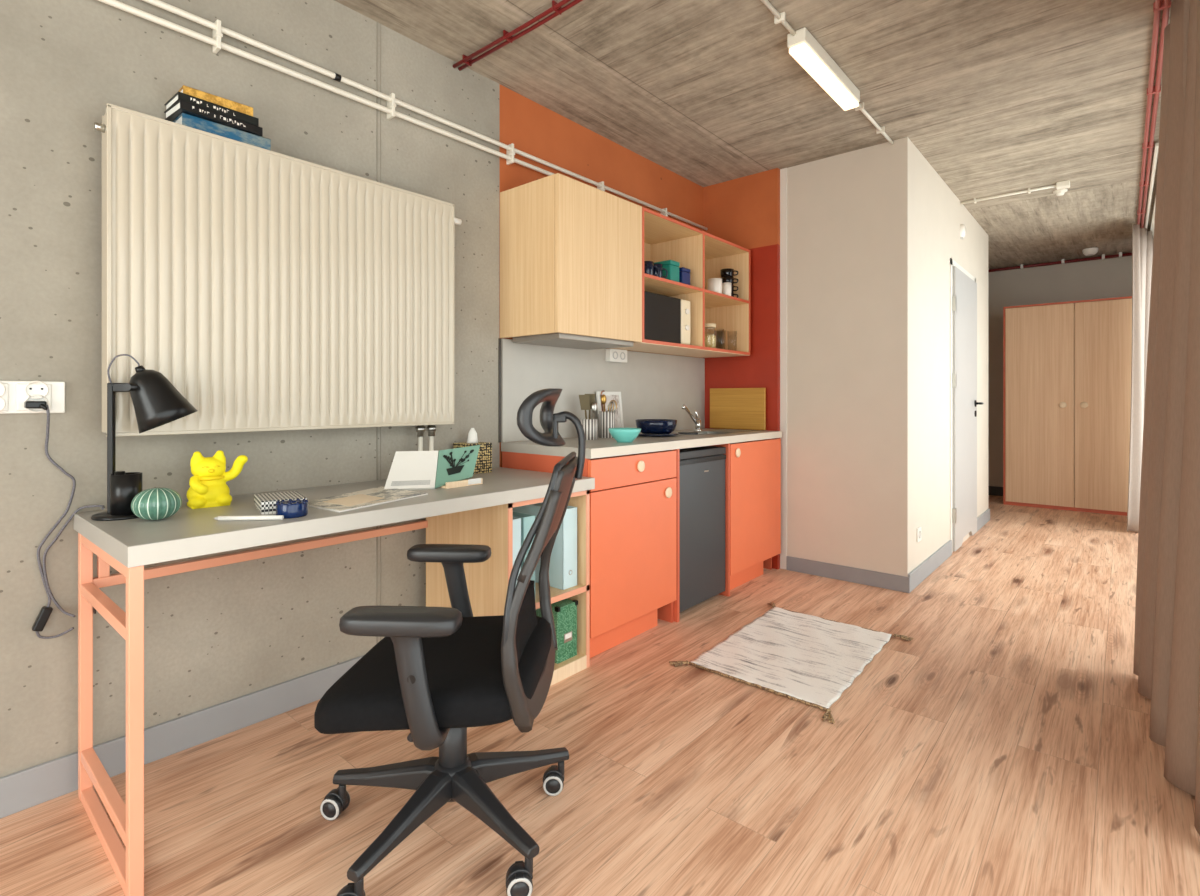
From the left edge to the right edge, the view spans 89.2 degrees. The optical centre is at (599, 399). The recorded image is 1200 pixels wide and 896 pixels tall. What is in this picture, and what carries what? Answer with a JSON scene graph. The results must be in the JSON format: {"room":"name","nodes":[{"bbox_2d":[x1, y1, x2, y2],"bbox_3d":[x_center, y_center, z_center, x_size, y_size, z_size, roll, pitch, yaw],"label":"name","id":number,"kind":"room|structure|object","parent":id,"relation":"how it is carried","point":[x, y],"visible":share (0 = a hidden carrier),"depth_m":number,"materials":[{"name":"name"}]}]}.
{"room":"studio apartment","nodes":[
{"label":"studio apartment","id":0,"kind":"room"},
{"bbox_2d":[0,0,702,776],"bbox_3d":[-1.354,-0.193,1.822,0.100,2.505,6.200,0,0,41],"label":"wall","id":1,"kind":"structure","parent":0,"point":[216,635],"depth_m":1.89,"materials":[{"name":"concrete"}]},
{"bbox_2d":[0,381,64,413],"bbox_3d":[-1.529,-0.006,1.527,0.020,0.085,0.284,0,0,41],"label":"strip","id":2,"kind":"object","parent":1,"relation":"attached to","point":[13,394],"visible":0.86,"depth_m":1.58,"materials":[{"name":"white plastic"}]},
{"bbox_2d":[0,397,5,410],"bbox_3d":[-1.522,0.011,1.524,0.006,0.048,0.048,0,0,41],"label":"socket","id":3,"kind":"object","parent":2,"relation":"attached to","point":[2,399],"depth_m":1.54,"materials":[{"name":"white plastic"}]},
{"bbox_2d":[0,382,5,396],"bbox_3d":[-1.522,-0.025,1.524,0.006,0.048,0.048,0,0,41],"label":"socket","id":4,"kind":"object","parent":2,"relation":"attached to","point":[2,384],"depth_m":1.54,"materials":[{"name":"white plastic"}]},
{"bbox_2d":[24,395,48,412],"bbox_3d":[-1.469,0.011,1.586,0.006,0.048,0.048,0,0,41],"label":"socket","id":5,"kind":"object","parent":2,"relation":"attached to","point":[26,397],"depth_m":1.59,"materials":[{"name":"white plastic"}]},
{"bbox_2d":[24,381,48,398],"bbox_3d":[-1.469,-0.025,1.586,0.006,0.048,0.048,0,0,41],"label":"socket","id":6,"kind":"object","parent":2,"relation":"attached to","point":[32,389],"depth_m":1.59,"materials":[{"name":"white plastic"}]},
{"bbox_2d":[0,655,363,818],"bbox_3d":[-2.038,1.010,0.940,0.013,0.100,3.970,0,0,41],"label":"baseboard","id":7,"kind":"structure","parent":1,"relation":"attached to","point":[21,790],"depth_m":1.82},
{"bbox_2d":[94,103,461,450],"bbox_3d":[-0.982,-0.246,2.084,0.122,1.082,1.175,0,0,41],"label":"radiator","id":8,"kind":"object","parent":1,"relation":"attached to","point":[273,291],"visible":0.96,"depth_m":1.91,"materials":[{"name":"beige metal"}]},
{"bbox_2d":[173,112,270,150],"bbox_3d":[-1.166,-0.807,1.878,0.112,0.040,0.240,0,0,41],"label":"book","id":9,"kind":"object","parent":8,"relation":"on","point":[185,119],"visible":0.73,"depth_m":1.83,"materials":[{"name":"blue paper"}]},
{"bbox_2d":[164,100,262,135],"bbox_3d":[-1.176,-0.841,1.857,0.126,0.026,0.225,0,0,37],"label":"book","id":10,"kind":"object","parent":9,"relation":"on","point":[175,110],"visible":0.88,"depth_m":1.80,"materials":[{"name":"black paper"}]},
{"bbox_2d":[164,91,258,125],"bbox_3d":[-1.180,-0.866,1.854,0.122,0.024,0.215,0,0,39],"label":"book","id":11,"kind":"object","parent":10,"relation":"on","point":[178,96],"visible":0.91,"depth_m":1.80,"materials":[{"name":"black paper"}]},
{"bbox_2d":[179,85,252,115],"bbox_3d":[-1.182,-0.893,1.862,0.110,0.030,0.185,0,0,42],"label":"book","id":12,"kind":"object","parent":11,"relation":"on","point":[248,110],"visible":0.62,"depth_m":1.82,"materials":[{"name":"yellow paper"}]},
{"bbox_2d":[376,22,380,643],"bbox_3d":[-0.848,-0.242,2.333,0.003,2.405,0.018,0,0,41],"label":"trim","id":13,"kind":"structure","parent":1,"relation":"attached to","point":[376,22],"depth_m":2.33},
{"bbox_2d":[97,0,707,229],"bbox_3d":[-1.269,-1.132,1.808,0.047,0.088,6.090,0,0,41],"label":"pipes","id":14,"kind":"object","parent":1,"relation":"attached to","point":[216,26],"visible":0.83,"depth_m":2.18,"materials":[{"name":"white metal"}]},
{"bbox_2d":[498,338,500,441],"bbox_3d":[-0.459,-0.042,2.784,0.006,0.476,0.010,0,0,41],"label":"trim","id":15,"kind":"structure","parent":1,"relation":"attached to","point":[499,339],"depth_m":2.78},
{"bbox_2d":[500,173,641,342],"bbox_3d":[-0.125,-0.615,2.888,0.372,0.666,0.589,0,0,41],"label":"upper cabinet","id":16,"kind":"object","parent":1,"relation":"attached to","point":[571,249],"visible":0.94,"depth_m":2.70,"materials":[{"name":"brown wood"}]},
{"bbox_2d":[512,333,632,349],"bbox_3d":[-0.119,-0.277,2.889,0.304,0.034,0.519,0,0,41],"label":"extractor hood","id":17,"kind":"object","parent":1,"relation":"attached to","point":[563,340],"visible":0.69,"depth_m":2.78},
{"bbox_2d":[501,338,704,441],"bbox_3d":[0.128,-0.042,3.462,0.012,0.475,1.776,0,0,41],"label":"backsplash","id":18,"kind":"structure","parent":1,"relation":"attached to","point":[650,385],"depth_m":3.28,"materials":[{"name":"paint"}]},
{"bbox_2d":[605,349,626,362],"bbox_3d":[0.093,-0.243,3.380,0.041,0.070,0.150,0,0,41],"label":"socket","id":19,"kind":"object","parent":1,"relation":"attached to","point":[611,355],"visible":1,"depth_m":3.35,"materials":[{"name":"white plastic"}]},
{"bbox_2d":[607,207,749,357],"bbox_3d":[0.441,-0.614,3.546,0.370,0.669,1.145,0,0,41],"label":"wall shelf unit","id":20,"kind":"object","parent":1,"relation":"attached to","point":[664,238],"visible":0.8,"depth_m":3.56,"materials":[{"name":"brown wood"}]},
{"bbox_2d":[644,261,658,275],"bbox_3d":[0.252,-0.667,3.147,0.079,0.085,0.080,0,0,41],"label":"mug","id":21,"kind":"object","parent":20,"relation":"on","point":[649,266],"visible":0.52,"depth_m":3.12,"materials":[{"name":"blue ceramic"}]},
{"bbox_2d":[644,261,653,274],"bbox_3d":[0.244,-0.667,3.146,0.068,0.085,0.068,0,0,41],"label":"cup","id":22,"kind":"object","parent":21,"relation":"on","point":[648,265],"depth_m":3.11,"materials":[{"name":"blue ceramic"}]},
{"bbox_2d":[654,263,667,277],"bbox_3d":[0.304,-0.667,3.207,0.079,0.085,0.080,0,0,41],"label":"mug","id":23,"kind":"object","parent":20,"relation":"on","point":[660,266],"visible":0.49,"depth_m":3.18,"materials":[{"name":"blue ceramic"}]},
{"bbox_2d":[654,263,662,277],"bbox_3d":[0.296,-0.667,3.206,0.068,0.085,0.068,0,0,41],"label":"cup","id":24,"kind":"object","parent":23,"relation":"on","point":[660,266],"depth_m":3.18,"materials":[{"name":"blue ceramic"}]},
{"bbox_2d":[644,291,689,344],"bbox_3d":[0.249,-0.426,3.317,0.286,0.255,0.493,0,0,41],"label":"microwave","id":25,"kind":"object","parent":20,"relation":"on","point":[666,318],"visible":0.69,"depth_m":3.24,"materials":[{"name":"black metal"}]},
{"bbox_2d":[654,260,679,281],"bbox_3d":[0.357,-0.687,3.331,0.132,0.125,0.092,0,0,41],"label":"tin","id":26,"kind":"object","parent":20,"relation":"on","point":[671,266],"visible":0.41,"depth_m":3.28,"materials":[{"name":"teal paint"}]},
{"bbox_2d":[679,267,690,284],"bbox_3d":[0.440,-0.677,3.412,0.112,0.105,0.082,0,0,41],"label":"tin","id":27,"kind":"object","parent":20,"relation":"on","point":[684,273],"visible":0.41,"depth_m":3.36,"materials":[{"name":"blue paint"}]},
{"bbox_2d":[705,323,715,347],"bbox_3d":[0.646,-0.375,3.630,0.100,0.153,0.100,0,0,41],"label":"glass jar","id":28,"kind":"object","parent":20,"relation":"on","point":[710,339],"visible":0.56,"depth_m":3.59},
{"bbox_2d":[708,278,721,293],"bbox_3d":[0.691,-0.674,3.675,0.098,0.100,0.094,0,0,41],"label":"cup","id":29,"kind":"object","parent":20,"relation":"on","point":[714,284],"visible":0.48,"depth_m":3.63,"materials":[{"name":"white ceramic"}]},
{"bbox_2d":[722,282,730,295],"bbox_3d":[0.781,-0.668,3.739,0.056,0.088,0.078,0,0,21],"label":"cup","id":30,"kind":"object","parent":20,"relation":"on","point":[726,287],"visible":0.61,"depth_m":3.70,"materials":[{"name":"white ceramic"}]},
{"bbox_3d":[0.813,-0.648,3.836,0.109,0.048,0.084,0,0,41],"label":"mug","id":31,"kind":"object","parent":20,"relation":"on","visible":0},
{"bbox_2d":[731,284,737,291],"bbox_3d":[0.808,-0.698,3.837,0.084,0.048,0.100,0,0,-32],"label":"mug","id":32,"kind":"object","parent":31,"relation":"on","point":[732,285],"visible":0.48,"depth_m":3.81,"materials":[{"name":"black ceramic"}]},
{"bbox_2d":[721,276,737,283],"bbox_3d":[0.808,-0.747,3.837,0.084,0.048,0.100,0,0,-32],"label":"mug","id":33,"kind":"object","parent":32,"relation":"on","point":[725,279],"visible":0.63,"depth_m":3.81,"materials":[{"name":"black ceramic"}]},
{"bbox_2d":[720,268,737,276],"bbox_3d":[0.808,-0.795,3.837,0.084,0.048,0.100,0,0,-32],"label":"mug","id":34,"kind":"object","parent":33,"relation":"on","point":[728,271],"visible":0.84,"depth_m":3.81,"materials":[{"name":"black ceramic"}]},
{"bbox_2d":[0,495,1199,895],"bbox_3d":[1.082,1.100,2.663,2.700,0.080,10.650,0,0,41],"label":"floor","id":35,"kind":"structure","parent":0,"point":[1005,747],"depth_m":1.68,"materials":[{"name":"brown wood"}]},
{"bbox_2d":[74,467,594,895],"bbox_3d":[-0.726,0.684,2.026,0.584,0.752,1.484,0,0,41],"label":"desk","id":36,"kind":"object","parent":35,"relation":"on","point":[129,545],"visible":0.98,"depth_m":1.54,"materials":[{"name":"grey laminate"}]},
{"bbox_2d":[24,354,197,638],"bbox_3d":[-1.289,0.256,1.607,0.395,0.752,0.146,0,0,-13],"label":"desk lamp","id":37,"kind":"object","parent":36,"relation":"on","point":[156,402],"visible":0.99,"depth_m":1.59,"materials":[{"name":"black metal"}]},
{"bbox_2d":[32,606,52,631],"bbox_3d":[-1.460,0.574,1.592,0.022,0.061,0.040,0,0,41],"label":"switch","id":38,"kind":"object","parent":37,"relation":"attached to","point":[45,612],"depth_m":1.59,"materials":[{"name":"black plastic"}]},
{"bbox_2d":[131,487,181,519],"bbox_3d":[-1.136,0.267,1.559,0.105,0.082,0.105,0,0,41],"label":"ball ornament","id":39,"kind":"object","parent":36,"relation":"on","point":[158,503],"visible":1,"depth_m":1.53,"materials":[{"name":"green ceramic"}]},
{"bbox_2d":[187,450,247,508],"bbox_3d":[-1.121,0.230,1.782,0.150,0.163,0.119,0,0,-43],"label":"cat figurine","id":40,"kind":"object","parent":36,"relation":"on","point":[208,488],"visible":1,"depth_m":1.74,"materials":[{"name":"yellow plastic"}]},
{"bbox_2d":[214,515,283,520],"bbox_3d":[-0.896,0.302,1.550,0.169,0.012,0.012,0,0,-4],"label":"pen","id":41,"kind":"object","parent":36,"relation":"on","point":[265,517],"visible":1,"depth_m":1.55,"materials":[{"name":"white plastic"}]},
{"bbox_2d":[254,491,306,514],"bbox_3d":[-0.903,0.290,1.718,0.114,0.036,0.154,0,0,-35],"label":"patterned box","id":42,"kind":"object","parent":36,"relation":"on","point":[265,503],"visible":0.7,"depth_m":1.67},
{"bbox_2d":[276,498,307,518],"bbox_3d":[-0.814,0.287,1.609,0.077,0.041,0.077,0,0,41],"label":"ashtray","id":43,"kind":"object","parent":36,"relation":"on","point":[290,508],"visible":1,"depth_m":1.58,"materials":[{"name":"glass"}]},
{"bbox_2d":[308,486,427,511],"bbox_3d":[-0.735,0.304,1.893,0.254,0.006,0.403,0,0,26],"label":"magazine","id":44,"kind":"object","parent":36,"relation":"on","point":[378,495],"visible":0.9,"depth_m":1.85,"materials":[{"name":"white paper"}]},
{"bbox_2d":[384,445,482,489],"bbox_3d":[-0.582,0.241,2.169,0.367,0.136,0.183,0,0,-28],"label":"open book","id":45,"kind":"object","parent":36,"relation":"on","point":[449,468],"visible":1,"depth_m":2.16,"materials":[{"name":"white paper"}]},
{"bbox_2d":[443,450,473,474],"bbox_3d":[-0.513,0.228,2.231,0.068,0.081,0.146,0,0,41],"label":"picture","id":46,"kind":"object","parent":45,"relation":"attached to","point":[455,462],"depth_m":2.22,"materials":[{"name":"black"}]},
{"bbox_2d":[453,428,491,473],"bbox_3d":[-0.539,0.214,2.575,0.115,0.188,0.115,0,0,41],"label":"tissue box","id":47,"kind":"object","parent":36,"relation":"on","point":[484,458],"visible":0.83,"depth_m":2.56,"materials":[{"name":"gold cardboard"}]},
{"bbox_2d":[314,388,585,895],"bbox_3d":[-0.376,0.516,1.500,0.665,1.087,0.634,0,0,15],"label":"office chair","id":48,"kind":"object","parent":35,"relation":"on","point":[435,673],"visible":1,"depth_m":1.37,"materials":[{"name":"plastic"}]},
{"bbox_2d":[314,615,551,733],"bbox_3d":[-0.381,0.663,1.510,0.486,0.120,0.504,0,0,4],"label":"seat cushion","id":49,"kind":"object","parent":48,"relation":"on","point":[467,688],"depth_m":1.33,"materials":[{"name":"black fabric"}]},
{"bbox_2d":[426,490,589,685],"bbox_3d":[-0.367,0.707,2.419,0.499,0.707,0.420,0,0,41],"label":"shelf unit","id":50,"kind":"object","parent":35,"relation":"on","point":[487,581],"visible":0.36,"depth_m":2.28,"materials":[{"name":"brown wood"}]},
{"bbox_2d":[513,517,520,586],"bbox_3d":[-0.425,0.582,2.268,0.328,0.310,0.063,0,0,41],"label":"ring binder","id":51,"kind":"object","parent":50,"relation":"on","point":[516,521],"visible":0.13,"depth_m":2.17,"materials":[{"name":"white paper"}]},
{"bbox_2d":[513,512,534,591],"bbox_3d":[-0.379,0.582,2.322,0.328,0.310,0.061,0,0,41],"label":"ring binder","id":52,"kind":"object","parent":50,"relation":"on","point":[527,520],"visible":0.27,"depth_m":2.21,"materials":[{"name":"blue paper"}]},
{"bbox_2d":[513,502,576,589],"bbox_3d":[-0.238,0.582,2.486,0.328,0.310,0.082,0,0,41],"label":"ring binder","id":53,"kind":"object","parent":50,"relation":"on","point":[563,559],"visible":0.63,"depth_m":2.38,"materials":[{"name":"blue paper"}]},
{"bbox_2d":[536,599,577,663],"bbox_3d":[-0.242,0.902,2.462,0.314,0.216,0.112,0,0,41],"label":"box file","id":54,"kind":"object","parent":50,"relation":"on","point":[564,611],"visible":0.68,"depth_m":2.36,"materials":[{"name":"cardboard"}]},
{"bbox_2d":[502,450,676,657],"bbox_3d":[-0.036,0.648,2.826,0.552,0.824,0.618,0,0,41],"label":"base cabinet","id":55,"kind":"object","parent":35,"relation":"on","point":[633,500],"visible":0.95,"depth_m":2.64,"materials":[{"name":"orange wood"}]},
{"bbox_2d":[674,449,679,621],"bbox_3d":[0.170,0.648,3.075,0.540,0.824,0.018,0,0,41],"label":"divider panel","id":56,"kind":"object","parent":35,"relation":"on","point":[677,602],"visible":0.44,"depth_m":2.90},
{"bbox_2d":[680,446,725,611],"bbox_3d":[0.332,0.657,3.265,0.519,0.805,0.463,0,0,41],"label":"mini fridge","id":57,"kind":"object","parent":35,"relation":"on","point":[702,469],"visible":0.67,"depth_m":3.09,"materials":[{"name":"black metal"}]},
{"bbox_2d":[711,443,729,596],"bbox_3d":[0.493,0.648,3.452,0.538,0.824,0.016,0,0,41],"label":"divider panel","id":58,"kind":"object","parent":35,"relation":"on","point":[726,592],"visible":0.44,"depth_m":3.28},
{"bbox_2d":[730,439,780,589],"bbox_3d":[0.714,0.648,3.699,0.552,0.824,0.640,0,0,41],"label":"base cabinet","id":59,"kind":"object","parent":35,"relation":"on","point":[755,466],"visible":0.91,"depth_m":3.50,"materials":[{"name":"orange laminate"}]},
{"bbox_2d":[501,428,781,458],"bbox_3d":[0.338,0.264,3.275,0.549,0.145,1.786,0,0,41],"label":"countertop","id":60,"kind":"structure","parent":59,"relation":"on","point":[602,447],"depth_m":2.83,"materials":[{"name":"stone"}]},
{"bbox_2d":[581,419,597,439],"bbox_3d":[-0.053,0.146,2.992,0.084,0.100,0.084,0,0,41],"label":"utensil holder","id":61,"kind":"object","parent":60,"relation":"on","point":[590,426],"visible":0.88,"depth_m":2.95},
{"bbox_2d":[579,395,589,418],"bbox_3d":[-0.077,0.083,2.988,0.056,0.214,0.009,0,0,-9],"label":"spatula","id":62,"kind":"object","parent":61,"relation":"in","point":[584,399],"visible":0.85,"depth_m":2.98,"materials":[{"name":"green wood"}]},
{"bbox_2d":[585,394,594,418],"bbox_3d":[-0.048,0.081,3.013,0.054,0.219,0.032,0,0,-8],"label":"spatula","id":63,"kind":"object","parent":61,"relation":"in","point":[592,396],"visible":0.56,"depth_m":3.02,"materials":[{"name":"green wood"}]},
{"bbox_2d":[591,402,596,418],"bbox_3d":[-0.030,0.102,2.987,0.038,0.177,0.026,0,0,-18],"label":"spoon","id":64,"kind":"object","parent":61,"relation":"in","point":[594,405],"visible":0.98,"depth_m":2.98,"materials":[{"name":"metal"}]},
{"bbox_2d":[591,402,596,412],"bbox_3d":[-0.028,0.039,2.987,0.020,0.052,0.038,0,0,41],"label":"bowl","id":65,"kind":"object","parent":64,"relation":"on","point":[594,406],"depth_m":2.98,"materials":[{"name":"metal"}]},
{"bbox_2d":[599,411,614,437],"bbox_3d":[0.035,0.129,3.133,0.084,0.135,0.084,0,0,41],"label":"utensil holder","id":66,"kind":"object","parent":60,"relation":"on","point":[606,419],"visible":0.9,"depth_m":3.10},
{"bbox_2d":[600,390,604,411],"bbox_3d":[0.016,0.071,3.134,0.030,0.240,0.011,0,0,-2],"label":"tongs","id":67,"kind":"object","parent":66,"relation":"in","point":[603,390],"visible":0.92,"depth_m":3.13,"materials":[{"name":"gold metal"}]},
{"bbox_2d":[601,394,605,411],"bbox_3d":[0.019,0.082,3.124,0.020,0.217,0.038,0,0,41],"label":"ladle","id":68,"kind":"object","parent":66,"relation":"in","point":[603,397],"visible":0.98,"depth_m":3.12,"materials":[{"name":"gold metal"}]},
{"bbox_2d":[601,394,605,403],"bbox_3d":[0.019,-0.001,3.124,0.020,0.052,0.038,0,0,41],"label":"bowl","id":69,"kind":"object","parent":68,"relation":"on","point":[603,398],"depth_m":3.11,"materials":[{"name":"gold metal"}]},
{"bbox_2d":[606,402,615,412],"bbox_3d":[0.057,0.101,3.115,0.051,0.180,0.046,0,0,41],"label":"whisk","id":70,"kind":"object","parent":66,"relation":"in","point":[610,402],"visible":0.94,"depth_m":3.10,"materials":[{"name":"metal"}]},
{"bbox_2d":[608,400,616,411],"bbox_3d":[0.063,0.096,3.143,0.049,0.190,0.047,0,0,41],"label":"whisk","id":71,"kind":"object","parent":66,"relation":"in","point":[611,400],"visible":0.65,"depth_m":3.13,"materials":[{"name":"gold metal"}]},
{"bbox_2d":[596,391,623,427],"bbox_3d":[0.057,0.076,3.325,0.037,0.240,0.200,0,0,41],"label":"picture frame","id":72,"kind":"object","parent":60,"relation":"on","point":[616,396],"visible":0.48,"depth_m":3.36,"materials":[{"name":"white plastic"}]},
{"bbox_2d":[600,395,620,427],"bbox_3d":[0.056,0.076,3.327,0.025,0.203,0.164,0,0,41],"label":"picture","id":73,"kind":"object","parent":72,"relation":"attached to","point":[617,398],"depth_m":3.37},
{"bbox_2d":[608,428,640,442],"bbox_3d":[0.114,0.165,2.802,0.152,0.063,0.152,0,0,41],"label":"bowl","id":74,"kind":"object","parent":60,"relation":"on","point":[622,435],"visible":0.99,"depth_m":2.75,"materials":[{"name":"teal ceramic"}]},
{"bbox_2d":[638,432,679,436],"bbox_3d":[0.302,0.189,3.267,0.250,0.014,0.250,0,0,41],"label":"plate","id":75,"kind":"object","parent":60,"relation":"on","point":[640,433],"visible":0.78,"depth_m":3.18,"materials":[{"name":"blue ceramic"}]},
{"bbox_2d":[635,419,676,433],"bbox_3d":[0.302,0.145,3.267,0.224,0.073,0.224,0,0,41],"label":"bowl","id":76,"kind":"object","parent":75,"relation":"on","point":[648,426],"visible":0.99,"depth_m":3.18,"materials":[{"name":"blue ceramic"}]},
{"bbox_2d":[678,432,697,434],"bbox_3d":[0.432,0.188,3.386,0.225,0.012,0.018,0,0,9],"label":"sink","id":77,"kind":"object","parent":60,"relation":"on","point":[683,433],"visible":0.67,"depth_m":3.37,"materials":[{"name":"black metal"}]},
{"bbox_2d":[682,404,701,430],"bbox_3d":[0.557,0.111,3.725,0.052,0.164,0.214,0,0,41],"label":"faucet","id":78,"kind":"object","parent":60,"relation":"on","point":[697,421],"visible":1,"depth_m":3.77,"materials":[{"name":"silver metal"}]},
{"bbox_2d":[698,431,742,443],"bbox_3d":[0.655,0.266,3.563,0.240,0.140,0.300,0,0,41],"label":"basin","id":79,"kind":"object","parent":60,"relation":"in","point":[699,432],"depth_m":3.69,"materials":[{"name":"metal"}]},
{"bbox_2d":[710,388,765,429],"bbox_3d":[0.887,0.058,3.938,0.393,0.265,0.020,0,0,41],"label":"cutting board","id":80,"kind":"object","parent":60,"relation":"on","point":[730,408],"visible":1,"depth_m":3.92,"materials":[{"name":"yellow wood"}]},
{"bbox_2d":[669,602,912,723],"bbox_3d":[0.822,1.050,2.570,0.705,0.014,0.992,0,0,41],"label":"rug","id":81,"kind":"object","parent":35,"relation":"on","point":[811,660],"visible":1,"depth_m":2.48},
{"bbox_2d":[1003,296,1131,515],"bbox_3d":[4.697,0.061,6.006,1.130,1.998,0.626,0,0,41],"label":"wardrobe","id":82,"kind":"object","parent":35,"relation":"on","point":[1067,365],"visible":0.91,"depth_m":5.82,"materials":[{"name":"brown wood"}]},
{"bbox_2d":[703,168,779,248],"bbox_3d":[0.919,-1.208,3.983,0.533,0.475,0.040,0,0,41],"label":"wall","id":83,"kind":"structure","parent":0,"point":[744,212],"depth_m":3.93,"materials":[{"name":"orange paint"}]},
{"bbox_2d":[705,244,779,568],"bbox_3d":[0.919,0.045,3.983,0.533,2.030,0.040,0,0,41],"label":"wall panel","id":84,"kind":"object","parent":83,"relation":"attached to","point":[761,369],"depth_m":3.86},
{"bbox_2d":[780,168,786,568],"bbox_3d":[1.149,-0.193,3.808,0.044,2.505,0.006,0,0,41],"label":"trim","id":85,"kind":"structure","parent":83,"relation":"attached to","point":[783,172],"depth_m":3.80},
{"bbox_2d":[335,0,1172,269],"bbox_3d":[1.082,-1.495,2.663,2.700,0.100,10.650,0,0,41],"label":"ceiling","id":86,"kind":"structure","parent":0,"point":[998,97],"depth_m":2.79,"materials":[{"name":"concrete"}]},
{"bbox_2d":[453,0,582,70],"bbox_3d":[0.239,-1.429,1.874,2.250,0.032,0.055,0,0,41],"label":"pipes","id":87,"kind":"object","parent":86,"relation":"attached to","point":[557,7],"visible":1,"depth_m":2.36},
{"bbox_2d":[760,0,795,35],"bbox_3d":[-0.381,-1.431,1.052,0.040,0.029,3.500,0,0,41],"label":"conduit","id":88,"kind":"object","parent":86,"relation":"attached to","point":[778,17],"visible":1,"depth_m":2.27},
{"bbox_2d":[787,27,859,110],"bbox_3d":[0.977,-1.404,2.622,0.075,0.078,0.650,0,0,41],"label":"ceiling lamp","id":89,"kind":"object","parent":86,"relation":"attached to","point":[803,47],"visible":1,"depth_m":2.54,"materials":[{"name":"white"}]},
{"bbox_2d":[855,102,893,144],"bbox_3d":[1.407,-1.431,3.134,0.040,0.029,0.688,0,0,41],"label":"conduit","id":90,"kind":"object","parent":86,"relation":"attached to","point":[860,107],"visible":0.87,"depth_m":3.15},
{"bbox_2d":[961,180,1069,203],"bbox_3d":[2.870,-1.427,4.231,0.630,0.035,0.070,0,0,41],"label":"conduit","id":91,"kind":"object","parent":86,"relation":"attached to","point":[1063,184],"visible":1,"depth_m":4.16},
{"bbox_2d":[988,252,1131,271],"bbox_3d":[4.383,-1.423,6.623,2.150,0.043,0.070,0,0,41],"label":"pipe","id":92,"kind":"object","parent":86,"relation":"attached to","point":[1120,255],"visible":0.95,"depth_m":6.26,"materials":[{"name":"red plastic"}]},
{"bbox_2d":[1053,189,1067,195],"bbox_3d":[3.186,-1.430,4.211,0.080,0.030,0.080,0,0,41],"label":"sensor","id":93,"kind":"object","parent":86,"relation":"attached to","point":[1060,192],"visible":0.98,"depth_m":4.20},
{"bbox_2d":[1082,248,1097,255],"bbox_3d":[4.708,-1.415,5.843,0.120,0.061,0.120,0,0,41],"label":"smoke detector","id":94,"kind":"object","parent":86,"relation":"attached to","point":[1088,251],"visible":1,"depth_m":5.81,"materials":[{"name":"white plastic"}]},
{"bbox_2d":[1145,142,1158,228],"bbox_3d":[4.184,-1.425,4.645,0.018,0.018,3.300,0,0,41],"label":"pipe","id":95,"kind":"object","parent":86,"relation":"attached to","point":[1155,157],"visible":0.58,"depth_m":3.97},
{"bbox_2d":[1150,198,1155,237],"bbox_3d":[1.754,-1.420,1.723,0.065,0.050,9.500,0,0,41],"label":"track","id":96,"kind":"object","parent":86,"relation":"attached to","point":[1153,216],"visible":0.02,"depth_m":4.79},
{"bbox_2d":[1127,224,1153,531],"bbox_3d":[4.526,-0.172,5.062,0.841,2.440,0.105,0,0,-39],"label":"curtain","id":97,"kind":"object","parent":96,"relation":"hanging from","point":[1142,239],"visible":0.54,"depth_m":4.84,"materials":[{"name":"fabric"}]},
{"bbox_2d":[1133,0,1189,699],"bbox_3d":[1.997,-0.172,2.153,0.148,2.440,0.408,0,0,33],"label":"curtain","id":98,"kind":"object","parent":96,"relation":"hanging from","point":[1175,47],"visible":0.52,"depth_m":2.13,"materials":[{"name":"beige fabric"}]},
{"bbox_2d":[1149,0,1199,834],"bbox_3d":[1.610,-0.172,1.608,0.164,2.440,0.598,0,0,34],"label":"curtain","id":99,"kind":"object","parent":96,"relation":"hanging from","point":[1175,688],"visible":1,"depth_m":1.68,"materials":[{"name":"beige fabric"}]},
{"bbox_2d":[1137,0,1170,227],"bbox_3d":[1.855,-1.430,1.992,0.048,0.030,10.440,0,0,41],"label":"pipe","id":100,"kind":"object","parent":86,"relation":"attached to","point":[1158,5],"visible":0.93,"depth_m":2.82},
{"bbox_2d":[787,137,987,576],"bbox_3d":[2.077,-0.193,4.768,1.268,2.505,2.660,0,0,41],"label":"wall partition","id":101,"kind":"structure","parent":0,"point":[873,232],"depth_m":3.60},
{"bbox_2d":[786,556,909,592],"bbox_3d":[1.430,1.018,3.561,0.703,0.085,0.013,0,0,41],"label":"baseboard","id":102,"kind":"structure","parent":101,"relation":"attached to","point":[839,572],"depth_m":3.54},
{"bbox_2d":[917,527,920,542],"bbox_3d":[1.845,0.780,3.517,0.010,0.080,0.080,0,0,41],"label":"wall socket","id":103,"kind":"object","parent":101,"relation":"attached to","point":[919,528],"visible":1,"depth_m":3.50,"materials":[{"name":"white plastic"}]},
{"bbox_2d":[908,509,989,591],"bbox_3d":[2.563,1.010,4.350,0.013,0.100,2.660,0,0,41],"label":"baseboard","id":104,"kind":"structure","parent":101,"relation":"attached to","point":[922,571],"depth_m":3.77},
{"bbox_2d":[960,224,965,238],"bbox_3d":[2.654,-1.228,4.443,0.030,0.107,0.104,0,0,41],"label":"sensor","id":105,"kind":"object","parent":101,"relation":"attached to","point":[962,226],"visible":1,"depth_m":4.42,"materials":[{"name":"white plastic"}]},
{"bbox_2d":[950,258,983,552],"bbox_3d":[2.732,0.045,4.495,0.081,2.030,0.930,0,0,41],"label":"door","id":106,"kind":"structure","parent":101,"relation":"in","point":[963,286],"depth_m":4.38,"materials":[{"name":"grey laminate"}]},
{"bbox_2d":[988,256,1131,486],"bbox_3d":[4.518,-0.193,6.665,2.500,2.505,0.100,0,0,41],"label":"wall","id":107,"kind":"structure","parent":0,"point":[1110,277],"depth_m":6.55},
{"bbox_2d":[988,486,1002,495],"bbox_3d":[3.989,1.010,7.045,1.200,0.100,0.013,0,0,41],"label":"baseboard","id":108,"kind":"structure","parent":107,"relation":"attached to","point":[992,490],"depth_m":6.71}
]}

